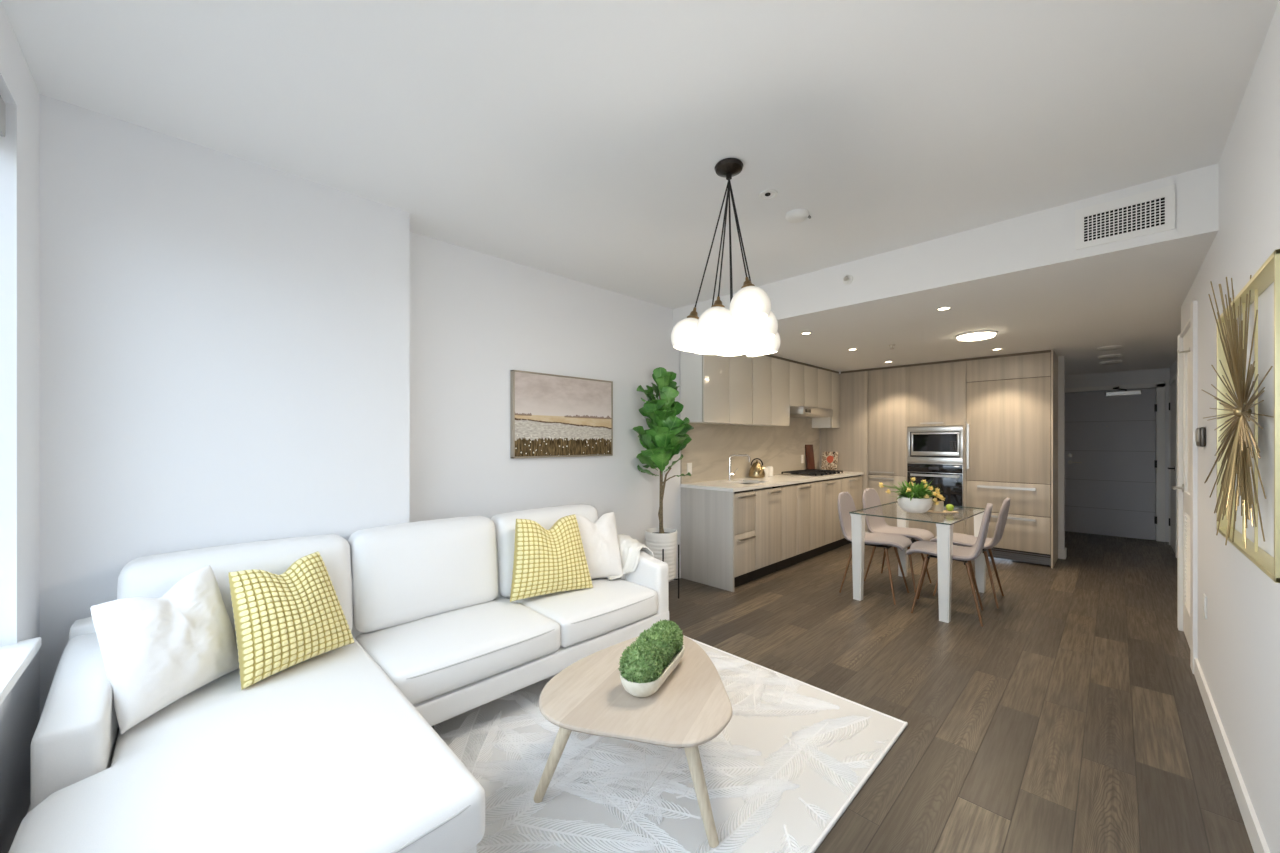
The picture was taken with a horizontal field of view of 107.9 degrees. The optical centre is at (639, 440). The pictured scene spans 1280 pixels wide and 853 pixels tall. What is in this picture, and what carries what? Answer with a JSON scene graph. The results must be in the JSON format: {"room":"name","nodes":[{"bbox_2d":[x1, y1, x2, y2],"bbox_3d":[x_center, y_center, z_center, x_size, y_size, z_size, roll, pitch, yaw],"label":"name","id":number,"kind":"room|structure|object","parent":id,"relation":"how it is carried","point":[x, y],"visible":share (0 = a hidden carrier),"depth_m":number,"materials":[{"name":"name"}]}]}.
{"room":"living room","nodes":[
{"label":"living room","id":0,"kind":"room"},
{"bbox_2d":[0,0,39,852],"bbox_3d":[-1.216,0.042,0.594,0.155,2.621,3.250,0,0,-44],"label":"wall","id":1,"kind":"structure","parent":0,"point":[20,146],"depth_m":1.49,"materials":[{"name":"white paint"}]},
{"bbox_2d":[0,95,5,136],"bbox_3d":[-1.118,-0.353,0.521,0.083,1.379,2.510,0,0,-44],"label":"roller blind","id":2,"kind":"object","parent":1,"relation":"attached to","point":[2,104],"visible":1,"depth_m":1.43,"materials":[{"name":"grey fabric"}]},
{"bbox_2d":[0,637,40,705],"bbox_3d":[-1.116,-0.192,0.524,0.200,1.733,2.610,0,0,-44],"label":"window sill","id":3,"kind":"structure","parent":1,"relation":"attached to","point":[14,658],"depth_m":1.36,"materials":[{"name":"white paint"}]},
{"bbox_2d":[40,94,680,716],"bbox_3d":[0.311,0.042,4.477,7.812,2.621,0.442,0,0,-44],"label":"wall","id":4,"kind":"structure","parent":0,"point":[234,350],"depth_m":2.16,"materials":[{"name":"white paint"}]},
{"bbox_2d":[510,370,612,458],"bbox_3d":[-0.573,-0.184,3.607,0.923,0.623,0.044,0,0,-44],"label":"landscape painting","id":5,"kind":"object","parent":4,"relation":"attached to","point":[551,415],"visible":1,"depth_m":3.54,"materials":[{"name":"brown metal"}]},
{"bbox_2d":[672,568,680,580],"bbox_3d":[-0.899,1.302,3.142,3.865,0.100,0.254,0,0,-44],"label":"baseboard","id":6,"kind":"structure","parent":4,"relation":"attached to","point":[676,577],"depth_m":4.54,"materials":[{"name":"white paint"}]},
{"bbox_2d":[680,350,751,424],"bbox_3d":[0.795,-0.552,4.761,0.836,0.762,0.287,0,0,-44],"label":"upper cabinet","id":7,"kind":"object","parent":4,"relation":"attached to","point":[714,389],"visible":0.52,"depth_m":4.55,"materials":[{"name":"white wood"}]},
{"bbox_2d":[681,417,819,483],"bbox_3d":[1.497,-0.011,5.660,3.062,0.875,0.012,0,0,-44],"label":"backsplash","id":8,"kind":"structure","parent":4,"relation":"attached to","point":[710,447],"depth_m":5.35,"materials":[{"name":"beige stone"}]},
{"bbox_2d":[687,463,691,473],"bbox_3d":[0.497,0.282,4.665,0.072,0.116,0.009,0,0,-44],"label":"power outlet","id":9,"kind":"object","parent":8,"relation":"attached to","point":[689,465],"visible":0.89,"depth_m":4.66,"materials":[{"name":"white plastic"}]},
{"bbox_2d":[733,355,789,425],"bbox_3d":[1.385,-0.552,5.339,0.808,0.762,0.287,0,0,-44],"label":"upper cabinet","id":10,"kind":"object","parent":4,"relation":"attached to","point":[770,376],"visible":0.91,"depth_m":5.21,"materials":[{"name":"white wood"}]},
{"bbox_2d":[764,354,838,373],"bbox_3d":[1.591,-0.947,5.550,3.078,0.028,0.275,0,0,-44],"label":"trim","id":11,"kind":"structure","parent":4,"relation":"attached to","point":[768,355],"depth_m":5.75,"materials":[{"name":"brown wood"}]},
{"bbox_2d":[790,362,831,408],"bbox_3d":[2.092,-0.671,6.033,1.166,0.524,0.287,0,0,-44],"label":"upper cabinet","id":12,"kind":"object","parent":4,"relation":"attached to","point":[809,386],"visible":0.62,"depth_m":5.89,"materials":[{"name":"white wood"}]},
{"bbox_2d":[790,406,832,417],"bbox_3d":[2.106,-0.356,5.973,0.830,0.107,0.391,0,0,-44],"label":"range hood","id":13,"kind":"object","parent":12,"relation":"attached to","point":[797,411],"visible":0.87,"depth_m":5.73,"materials":[{"name":"silver metal"}]},
{"bbox_2d":[812,372,839,427],"bbox_3d":[2.602,-0.552,6.532,0.254,0.762,0.287,0,0,-44],"label":"upper cabinet","id":14,"kind":"object","parent":4,"relation":"attached to","point":[826,422],"visible":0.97,"depth_m":6.43,"materials":[{"name":"white wood"}]},
{"bbox_2d":[841,350,1050,373],"bbox_3d":[3.590,-0.948,5.738,0.024,0.026,2.210,0,0,-44],"label":"trim","id":15,"kind":"structure","parent":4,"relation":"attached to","point":[1044,351],"depth_m":5.57,"materials":[{"name":"brown wood"}]},
{"bbox_2d":[1,0,1278,308],"bbox_3d":[0.213,-1.319,1.889,4.050,0.100,4.200,0,0,-44],"label":"ceiling","id":16,"kind":"structure","parent":0,"point":[583,141],"depth_m":1.74,"materials":[{"name":"white paint"}]},
{"bbox_2d":[671,158,780,356],"bbox_3d":[0.407,-0.833,2.170,0.463,0.870,0.419,0,0,30],"label":"pendant","id":17,"kind":"object","parent":16,"relation":"hanging from","point":[750,327],"visible":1,"depth_m":2.07,"materials":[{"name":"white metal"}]},
{"bbox_2d":[758,189,777,199],"bbox_3d":[0.659,-1.263,2.399,0.096,0.010,0.096,0,0,-44],"label":"plate","id":18,"kind":"object","parent":16,"relation":"attached to","point":[767,194],"visible":1,"depth_m":2.39,"materials":[{"name":"white plastic"}]},
{"bbox_2d":[785,209,810,222],"bbox_3d":[0.880,-1.251,2.611,0.124,0.034,0.124,0,0,-44],"label":"smoke detector","id":19,"kind":"object","parent":16,"relation":"attached to","point":[796,215],"visible":1,"depth_m":2.58,"materials":[{"name":"white plastic"}]},
{"bbox_2d":[673,163,1218,375],"bbox_3d":[3.796,-1.115,5.402,6.215,0.307,4.200,0,0,-44],"label":"ceiling","id":20,"kind":"structure","parent":0,"point":[1024,279],"depth_m":3.28,"materials":[{"name":"white paint"}]},
{"bbox_2d":[843,275,852,284],"bbox_3d":[1.469,-1.144,3.309,0.037,0.068,0.068,0,0,-44],"label":"sprinkler","id":21,"kind":"object","parent":20,"relation":"attached to","point":[847,279],"visible":1,"depth_m":3.30,"materials":[{"name":"white plastic"}]},
{"bbox_2d":[936,306,951,310],"bbox_3d":[2.212,-0.959,3.393,0.100,0.004,0.100,0,0,-44],"label":"recessed light","id":22,"kind":"object","parent":20,"relation":"in","point":[946,307],"visible":1,"depth_m":3.39,"materials":[{"name":"white plastic"}]},
{"bbox_2d":[956,330,996,340],"bbox_3d":[3.038,-0.938,4.214,0.304,0.046,0.304,0,0,-44],"label":"ceiling lamp","id":23,"kind":"object","parent":20,"relation":"attached to","point":[982,334],"visible":1,"depth_m":4.13,"materials":[{"name":"white plastic"}]},
{"bbox_2d":[1096,345,1122,350],"bbox_3d":[4.832,-0.945,4.799,0.200,0.034,0.200,0,0,-44],"label":"recessed light","id":24,"kind":"object","parent":20,"relation":"in","point":[1112,347],"visible":1,"depth_m":4.75,"materials":[{"name":"white plastic"}]},
{"bbox_2d":[1098,354,1122,358],"bbox_3d":[5.324,-0.945,5.282,0.200,0.034,0.200,0,0,-44],"label":"recessed light","id":25,"kind":"object","parent":20,"relation":"in","point":[1110,356],"visible":1,"depth_m":5.23,"materials":[{"name":"white plastic"}]},
{"bbox_2d":[1099,360,1121,364],"bbox_3d":[5.731,-0.945,5.681,0.200,0.034,0.200,0,0,-44],"label":"recessed light","id":26,"kind":"object","parent":20,"relation":"in","point":[1111,361],"visible":1,"depth_m":5.63,"materials":[{"name":"white plastic"}]},
{"bbox_2d":[1075,185,1174,249],"bbox_3d":[2.431,-1.115,2.349,0.009,0.210,0.348,0,0,-44],"label":"ceiling vent","id":27,"kind":"object","parent":20,"relation":"in","point":[1153,211],"visible":1,"depth_m":2.34,"materials":[{"name":"white metal"}]},
{"bbox_2d":[1084,198,1164,240],"bbox_3d":[2.431,-1.107,2.348,0.006,0.131,0.282,0,0,-44],"label":"grille","id":28,"kind":"object","parent":27,"relation":"attached to","point":[1142,215],"depth_m":2.34,"materials":[{"name":"white metal"}]},
{"bbox_2d":[669,531,1253,852],"bbox_3d":[2.391,1.382,4.024,10.150,0.060,4.200,0,0,-44],"label":"floor","id":29,"kind":"structure","parent":0,"point":[1075,719],"depth_m":2.55,"materials":[{"name":"brown wood"}]},
{"bbox_2d":[8,504,668,852],"bbox_3d":[-0.663,0.898,2.073,2.543,0.909,1.581,0,0,-44],"label":"sectional sofa","id":30,"kind":"object","parent":29,"relation":"on","point":[339,750],"visible":0.76,"depth_m":1.51,"materials":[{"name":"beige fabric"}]},
{"bbox_2d":[90,565,238,733],"bbox_3d":[-1.641,0.692,1.655,0.227,0.416,0.417,0,0,14],"label":"throw pillow","id":31,"kind":"object","parent":30,"relation":"on","point":[155,652],"visible":1,"depth_m":1.57,"materials":[{"name":"white fabric"}]},
{"bbox_2d":[117,534,352,643],"bbox_3d":[-1.677,0.693,2.000,0.756,0.489,0.254,0,0,-44],"label":"cushion","id":32,"kind":"object","parent":30,"relation":"on","point":[152,576],"depth_m":1.93,"materials":[{"name":"white fabric"}]},
{"bbox_2d":[8,637,484,852],"bbox_3d":[-1.207,0.990,1.446,0.883,0.176,1.445,0,0,-44],"label":"cushion","id":33,"kind":"object","parent":30,"relation":"on","point":[324,753],"depth_m":1.25,"materials":[{"name":"white fabric"}]},
{"bbox_2d":[228,551,353,689],"bbox_3d":[-1.405,0.692,1.912,0.248,0.416,0.420,0,0,34],"label":"throw pillow","id":34,"kind":"object","parent":30,"relation":"on","point":[290,618],"visible":1,"depth_m":1.81,"materials":[{"name":"yellow fabric"}]},
{"bbox_2d":[348,516,497,632],"bbox_3d":[-1.140,0.688,2.527,0.746,0.489,0.258,0,0,-44],"label":"cushion","id":35,"kind":"object","parent":30,"relation":"on","point":[402,575],"depth_m":2.40,"materials":[{"name":"white fabric"}]},
{"bbox_2d":[356,597,559,704],"bbox_3d":[-0.892,0.999,2.333,0.824,0.178,0.618,0,0,-44],"label":"seat cushion","id":36,"kind":"object","parent":30,"relation":"on","point":[434,657],"depth_m":2.18,"materials":[{"name":"white fabric"}]},
{"bbox_2d":[490,504,597,596],"bbox_3d":[-0.595,0.693,3.061,0.776,0.489,0.257,0,0,-44],"label":"cushion","id":37,"kind":"object","parent":30,"relation":"on","point":[504,523],"depth_m":2.80,"materials":[{"name":"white fabric"}]},
{"bbox_2d":[510,514,592,601],"bbox_3d":[-0.531,0.680,2.788,0.510,0.467,0.214,0,0,-35],"label":"throw pillow","id":38,"kind":"object","parent":30,"relation":"on","point":[553,560],"visible":1,"depth_m":2.69,"materials":[{"name":"yellow fabric"}]},
{"bbox_2d":[509,577,657,646],"bbox_3d":[-0.341,0.999,2.874,0.744,0.178,0.618,0,0,-44],"label":"seat cushion","id":39,"kind":"object","parent":30,"relation":"on","point":[583,617],"depth_m":2.68,"materials":[{"name":"white fabric"}]},
{"bbox_2d":[570,512,622,578],"bbox_3d":[-0.291,0.697,3.110,0.359,0.434,0.217,0,0,-30],"label":"throw pillow","id":40,"kind":"object","parent":30,"relation":"on","point":[600,543],"visible":0.75,"depth_m":3.05,"materials":[{"name":"white fabric"}]},
{"bbox_2d":[607,534,653,579],"bbox_3d":[-0.098,0.811,3.134,0.287,0.307,0.273,0,0,-44],"label":"throw blanket","id":41,"kind":"object","parent":30,"relation":"on","point":[629,548],"visible":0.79,"depth_m":3.12,"materials":[{"name":"white fabric"}]},
{"bbox_2d":[662,545,678,598],"bbox_3d":[0.181,1.121,3.979,0.224,0.459,0.224,0,0,42],"label":"plant stand","id":42,"kind":"object","parent":29,"relation":"on","point":[678,545],"visible":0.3,"depth_m":3.98,"materials":[{"name":"black metal"}]},
{"bbox_2d":[645,528,676,581],"bbox_3d":[0.181,0.975,3.979,0.276,0.410,0.276,0,0,-44],"label":"plant pot","id":43,"kind":"object","parent":42,"relation":"on","point":[655,541],"visible":0.59,"depth_m":3.87,"materials":[{"name":"white ceramic"}]},
{"bbox_2d":[633,367,693,533],"bbox_3d":[0.189,0.098,3.995,0.504,1.432,0.512,0,0,-24],"label":"fiddle leaf fig","id":44,"kind":"object","parent":43,"relation":"on","point":[666,437],"visible":1,"depth_m":3.92,"materials":[{"name":"green plant"}]},
{"bbox_2d":[434,635,907,852],"bbox_3d":[-0.229,1.344,1.952,2.506,0.015,1.730,0,0,-44],"label":"area rug","id":45,"kind":"object","parent":29,"relation":"on","point":[792,755],"visible":0.59,"depth_m":1.87,"materials":[{"name":"white carpet"}]},
{"bbox_2d":[533,636,732,847],"bbox_3d":[0.056,1.159,1.871,0.870,0.374,0.760,0,0,-44],"label":"coffee table","id":46,"kind":"object","parent":45,"relation":"on","point":[692,706],"visible":0.9,"depth_m":1.70,"materials":[{"name":"brown wood"}]},
{"bbox_2d":[620,645,684,696],"bbox_3d":[0.058,0.936,1.924,0.170,0.072,0.420,0,0,25],"label":"stone planter","id":47,"kind":"object","parent":46,"relation":"on","point":[635,689],"visible":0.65,"depth_m":1.76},
{"bbox_2d":[618,640,662,682],"bbox_3d":[0.005,0.860,1.806,0.175,0.158,0.176,0,0,-44],"label":"moss ball","id":48,"kind":"object","parent":47,"relation":"in","point":[641,662],"visible":0.95,"depth_m":1.76,"materials":[{"name":"green plant"}]},
{"bbox_2d":[634,627,674,668],"bbox_3d":[0.058,0.854,1.924,0.170,0.154,0.170,0,0,-44],"label":"moss ball","id":49,"kind":"object","parent":47,"relation":"in","point":[660,639],"visible":0.59,"depth_m":1.89,"materials":[{"name":"green plant"}]},
{"bbox_2d":[651,619,683,654],"bbox_3d":[0.113,0.860,2.042,0.160,0.147,0.162,0,0,-44],"label":"moss ball","id":50,"kind":"object","parent":47,"relation":"in","point":[670,627],"visible":0.59,"depth_m":2.02,"materials":[{"name":"green plant"}]},
{"bbox_2d":[681,487,733,591],"bbox_3d":[0.622,0.905,4.381,0.022,0.893,0.612,0,0,-44],"label":"end panel","id":51,"kind":"object","parent":29,"relation":"on","point":[707,516],"visible":1,"depth_m":4.36,"materials":[{"name":"grey wood"}]},
{"bbox_2d":[734,489,755,587],"bbox_3d":[0.772,0.907,4.492,0.342,0.888,0.624,0,0,-44],"label":"base cabinet","id":52,"kind":"object","parent":29,"relation":"on","point":[744,501],"visible":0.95,"depth_m":4.29,"materials":[{"name":"grey wood"}]},
{"bbox_2d":[680,471,863,491],"bbox_3d":[1.707,0.443,5.439,3.069,0.032,0.620,0,0,-44],"label":"countertop","id":53,"kind":"structure","parent":52,"relation":"on","point":[732,485],"depth_m":4.85,"materials":[{"name":"white stone"}]},
{"bbox_2d":[728,454,749,479],"bbox_3d":[1.062,0.287,5.016,0.252,0.279,0.052,0,0,-7],"label":"faucet","id":54,"kind":"object","parent":53,"relation":"on","point":[730,474],"visible":0.99,"depth_m":5.00,"materials":[{"name":"silver metal"}]},
{"bbox_2d":[738,483,771,490],"bbox_3d":[1.089,0.551,4.806,0.441,0.182,0.356,0,0,-44],"label":"sink","id":55,"kind":"object","parent":53,"relation":"in","point":[738,483],"visible":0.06,"depth_m":4.78,"materials":[{"name":"silver metal"}]},
{"bbox_2d":[749,458,764,477],"bbox_3d":[1.354,0.314,5.322,0.200,0.224,0.238,0,0,-44],"label":"kettle","id":56,"kind":"object","parent":53,"relation":"on","point":[756,470],"visible":1,"depth_m":5.29,"materials":[{"name":"gold metal"}]},
{"bbox_2d":[764,468,767,476],"bbox_3d":[1.469,0.374,5.501,0.090,0.104,0.090,0,0,-44],"label":"canister","id":57,"kind":"object","parent":53,"relation":"on","point":[765,469],"visible":0.48,"depth_m":5.46,"materials":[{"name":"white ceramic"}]},
{"bbox_2d":[766,466,772,475],"bbox_3d":[1.548,0.369,5.578,0.090,0.114,0.090,0,0,-44],"label":"canister","id":58,"kind":"object","parent":53,"relation":"on","point":[770,468],"visible":0.81,"depth_m":5.54,"materials":[{"name":"white ceramic"}]},
{"bbox_2d":[768,468,772,475],"bbox_3d":[1.548,0.377,5.578,0.090,0.098,0.090,0,0,-44],"label":"jar","id":59,"kind":"object","parent":58,"relation":"on","point":[770,470],"depth_m":5.54,"materials":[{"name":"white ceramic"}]},
{"bbox_2d":[805,445,814,468],"bbox_3d":[2.360,0.241,6.464,0.210,0.369,0.057,0,0,-44],"label":"cutting board","id":60,"kind":"object","parent":53,"relation":"on","point":[809,451],"visible":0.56,"depth_m":6.44,"materials":[{"name":"brown wood"}]},
{"bbox_2d":[779,469,842,476],"bbox_3d":[2.196,0.408,5.924,0.830,0.036,0.483,0,0,-44],"label":"gas cooktop","id":61,"kind":"object","parent":53,"relation":"in","point":[807,472],"visible":1,"depth_m":5.77,"materials":[{"name":"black metal"}]},
{"bbox_2d":[821,452,837,469],"bbox_3d":[2.636,0.292,6.490,0.155,0.269,0.210,0,0,-44],"label":"cookbook","id":62,"kind":"object","parent":53,"relation":"on","point":[829,459],"visible":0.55,"depth_m":6.48,"materials":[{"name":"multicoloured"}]},
{"bbox_2d":[750,487,781,581],"bbox_3d":[1.075,0.915,4.789,0.498,0.871,0.624,0,0,-44],"label":"base cabinet","id":63,"kind":"object","parent":29,"relation":"on","point":[768,502],"visible":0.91,"depth_m":4.58,"materials":[{"name":"grey wood"}]},
{"bbox_2d":[772,484,796,570],"bbox_3d":[1.357,0.907,5.088,0.316,0.888,0.593,0,0,-44],"label":"base cabinet","id":64,"kind":"object","parent":29,"relation":"on","point":[789,492],"visible":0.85,"depth_m":4.88,"materials":[{"name":"grey wood"}]},
{"bbox_2d":[792,482,811,564],"bbox_3d":[1.593,0.907,5.298,0.306,0.888,0.624,0,0,-44],"label":"base cabinet","id":65,"kind":"object","parent":29,"relation":"on","point":[803,489],"visible":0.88,"depth_m":5.09,"materials":[{"name":"grey wood"}]},
{"bbox_2d":[805,480,824,559],"bbox_3d":[1.829,0.907,5.550,0.376,0.888,0.593,0,0,-44],"label":"base cabinet","id":66,"kind":"object","parent":29,"relation":"on","point":[817,492],"visible":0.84,"depth_m":5.33,"materials":[{"name":"grey wood"}]},
{"bbox_2d":[820,478,841,553],"bbox_3d":[2.147,0.907,5.840,0.476,0.888,0.624,0,0,-44],"label":"base cabinet","id":67,"kind":"object","parent":29,"relation":"on","point":[833,487],"visible":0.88,"depth_m":5.62,"materials":[{"name":"grey wood"}]},
{"bbox_2d":[820,371,868,531],"bbox_3d":[2.848,0.209,6.511,0.060,2.284,0.662,0,0,-44],"label":"filler panel","id":68,"kind":"object","parent":29,"relation":"on","point":[850,440],"visible":0.37,"depth_m":6.40,"materials":[{"name":"beige wood"}]},
{"bbox_2d":[837,475,861,547],"bbox_3d":[2.561,0.907,6.246,0.676,0.888,0.624,0,0,-44],"label":"base cabinet","id":69,"kind":"object","parent":29,"relation":"on","point":[851,484],"visible":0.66,"depth_m":6.06,"materials":[{"name":"grey wood"}]},
{"bbox_2d":[838,492,911,604],"bbox_3d":[2.072,0.916,4.143,0.554,0.875,0.444,0,0,44],"label":"dining chair","id":70,"kind":"object","parent":29,"relation":"on","point":[846,504],"visible":0.77,"depth_m":4.13,"materials":[{"name":"grey fabric"}]},
{"bbox_2d":[868,367,905,532],"bbox_3d":[3.421,0.209,6.288,0.634,2.284,0.456,0,0,-44],"label":"pantry","id":71,"kind":"object","parent":29,"relation":"on","point":[886,387],"visible":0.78,"depth_m":6.09,"materials":[{"name":"grey wood"}]},
{"bbox_2d":[862,488,933,592],"bbox_3d":[2.446,0.916,4.447,0.444,0.875,0.554,0,0,-41],"label":"dining chair","id":72,"kind":"object","parent":29,"relation":"on","point":[870,498],"visible":0.91,"depth_m":4.50,"materials":[{"name":"beige fabric"}]},
{"bbox_2d":[849,501,986,622],"bbox_3d":[2.452,0.981,4.070,1.130,0.740,0.744,0,0,-42],"label":"dining table","id":73,"kind":"object","parent":29,"relation":"on","point":[944,530],"visible":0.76,"depth_m":3.93,"materials":[{"name":"clear glass"}]},
{"bbox_2d":[897,495,932,512],"bbox_3d":[2.334,0.545,3.961,0.260,0.130,0.260,0,0,-44],"label":"flower bowl","id":74,"kind":"object","parent":73,"relation":"on","point":[921,505],"visible":0.92,"depth_m":3.87,"materials":[{"name":"white ceramic"}]},
{"bbox_2d":[879,477,944,504],"bbox_3d":[2.296,0.425,3.950,0.427,0.229,0.431,0,0,-44],"label":"flower arrangement","id":75,"kind":"object","parent":74,"relation":"in","point":[911,491],"visible":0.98,"depth_m":3.90,"materials":[{"name":"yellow plant"}]},
{"bbox_2d":[927,510,958,512],"bbox_3d":[2.564,0.605,3.956,0.220,0.012,0.090,0,0,0],"label":"serving board","id":76,"kind":"object","parent":73,"relation":"on","point":[930,511],"visible":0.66,"depth_m":3.93,"materials":[{"name":"beige wood"}]},
{"bbox_2d":[932,501,943,511],"bbox_3d":[2.529,0.557,3.956,0.082,0.081,0.082,0,0,-44],"label":"candle cup","id":77,"kind":"object","parent":76,"relation":"on","point":[940,507],"visible":0.89,"depth_m":3.92,"materials":[{"name":"beige"}]},
{"bbox_2d":[946,504,953,510],"bbox_3d":[2.628,0.569,3.955,0.060,0.060,0.060,0,0,-44],"label":"lime","id":78,"kind":"object","parent":76,"relation":"on","point":[949,507],"visible":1,"depth_m":3.94,"materials":[{"name":"green food"}]},
{"bbox_2d":[906,361,966,546],"bbox_3d":[3.805,0.209,5.897,0.634,2.284,0.636,0,0,-44],"label":"oven tower","id":79,"kind":"object","parent":29,"relation":"on","point":[935,393],"visible":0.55,"depth_m":5.69,"materials":[{"name":"beige wood"}]},
{"bbox_2d":[907,462,962,508],"bbox_3d":[3.610,0.546,5.713,0.160,0.532,0.590,0,0,-44],"label":"wall oven","id":80,"kind":"object","parent":79,"relation":"in","point":[948,478],"visible":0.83,"depth_m":5.61,"materials":[{"name":"black glass"}]},
{"bbox_2d":[928,467,938,469],"bbox_3d":[3.582,0.340,5.688,0.002,0.035,0.110,0,0,-44],"label":"clock","id":81,"kind":"object","parent":80,"relation":"on","point":[929,468],"depth_m":5.69,"materials":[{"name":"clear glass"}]},
{"bbox_2d":[907,426,962,463],"bbox_3d":[3.623,0.054,5.726,0.128,0.445,0.590,0,0,-44],"label":"microwave","id":82,"kind":"object","parent":79,"relation":"in","point":[944,444],"visible":0.94,"depth_m":5.67,"materials":[{"name":"silver metal"}]},
{"bbox_2d":[906,503,992,626],"bbox_3d":[2.434,0.916,3.676,0.554,0.875,0.444,0,0,37],"label":"dining chair","id":83,"kind":"object","parent":29,"relation":"on","point":[964,554],"visible":0.94,"depth_m":3.64,"materials":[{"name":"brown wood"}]},
{"bbox_2d":[930,498,1009,608],"bbox_3d":[2.858,0.916,4.042,0.554,0.875,0.444,0,0,43],"label":"dining chair","id":84,"kind":"object","parent":29,"relation":"on","point":[959,539],"visible":0.75,"depth_m":3.85,"materials":[{"name":"brown wood"}]},
{"bbox_2d":[966,352,1050,565],"bbox_3d":[4.286,0.200,5.398,0.645,2.265,0.748,0,0,-44],"label":"fridge","id":85,"kind":"object","parent":29,"relation":"on","point":[1008,399],"visible":0.83,"depth_m":5.16,"materials":[{"name":"grey wood"}]},
{"bbox_2d":[1051,349,1057,567],"bbox_3d":[4.571,0.195,5.141,0.610,2.312,0.016,0,0,-44],"label":"gable panel","id":86,"kind":"object","parent":29,"relation":"on","point":[1054,358],"visible":1,"depth_m":5.04,"materials":[{"name":"beige wood"}]},
{"bbox_2d":[1058,356,1064,548],"bbox_3d":[4.861,0.195,5.377,0.130,2.314,0.050,0,0,-44],"label":"wall","id":87,"kind":"structure","parent":0,"point":[1061,359],"depth_m":5.33,"materials":[{"name":"white paint"}]},
{"bbox_2d":[1058,548,1066,558],"bbox_3d":[4.865,1.297,5.371,0.156,0.110,0.064,0,0,-44],"label":"baseboard","id":88,"kind":"structure","parent":87,"relation":"attached to","point":[1062,553],"depth_m":5.32,"materials":[{"name":"white paint"}]},
{"bbox_2d":[1065,368,1169,541],"bbox_3d":[6.770,0.195,6.636,0.240,2.314,1.800,0,0,-44],"label":"wall","id":89,"kind":"structure","parent":0,"point":[1151,375],"depth_m":6.34,"materials":[{"name":"white paint"}]},
{"bbox_2d":[1065,382,1164,541],"bbox_3d":[6.570,0.289,6.558,0.236,2.125,1.092,0,0,-44],"label":"door","id":90,"kind":"structure","parent":89,"relation":"in","point":[1110,462],"depth_m":6.54,"materials":[{"name":"grey paint"}]},
{"bbox_2d":[1170,359,1176,379],"bbox_3d":[5.719,0.195,4.622,4.360,2.314,0.395,0,0,-44],"label":"wall","id":91,"kind":"structure","parent":0,"point":[1173,369],"depth_m":5.81,"materials":[{"name":"white paint"}]},
{"bbox_2d":[1168,374,1176,557],"bbox_3d":[6.520,0.292,5.727,1.010,2.120,0.082,0,0,-44],"label":"door","id":92,"kind":"structure","parent":91,"relation":"in","point":[1172,468],"depth_m":5.67,"materials":[{"name":"white paint"}]},
{"bbox_2d":[1181,0,1279,852],"bbox_3d":[2.069,0.042,1.167,5.690,2.621,0.570,0,0,-44],"label":"wall","id":93,"kind":"structure","parent":0,"point":[1239,637],"depth_m":1.65,"materials":[{"name":"white paint"}]},
{"bbox_2d":[1171,300,1197,673],"bbox_3d":[3.563,0.272,3.007,0.960,2.160,0.147,0,0,-44],"label":"door","id":94,"kind":"structure","parent":93,"relation":"in","point":[1187,341],"depth_m":3.12,"materials":[{"name":"white paint"}]},
{"bbox_2d":[1195,427,1205,446],"bbox_3d":[2.991,-0.018,2.488,0.175,0.104,0.025,0,0,-44],"label":"thermostat","id":95,"kind":"object","parent":93,"relation":"attached to","point":[1200,433],"visible":1,"depth_m":2.43,"materials":[{"name":"grey"}]},
{"bbox_2d":[1203,594,1206,618],"bbox_3d":[2.948,0.865,2.435,0.072,0.116,0.009,0,0,-44],"label":"power outlet","id":96,"kind":"object","parent":93,"relation":"attached to","point":[1204,595],"visible":1,"depth_m":2.42,"materials":[{"name":"white plastic"}]},
{"bbox_2d":[1194,658,1269,852],"bbox_3d":[1.581,1.302,1.097,4.545,0.100,0.013,0,0,-44],"label":"baseboard","id":97,"kind":"structure","parent":93,"relation":"attached to","point":[1255,833],"depth_m":1.81,"materials":[{"name":"white paint"}]},
{"bbox_2d":[1202,249,1279,582],"bbox_3d":[1.966,-0.101,1.533,0.985,0.926,0.095,0,0,-44],"label":"wall art","id":98,"kind":"object","parent":93,"relation":"attached to","point":[1233,452],"visible":1,"depth_m":1.46,"materials":[{"name":"gold metal"}]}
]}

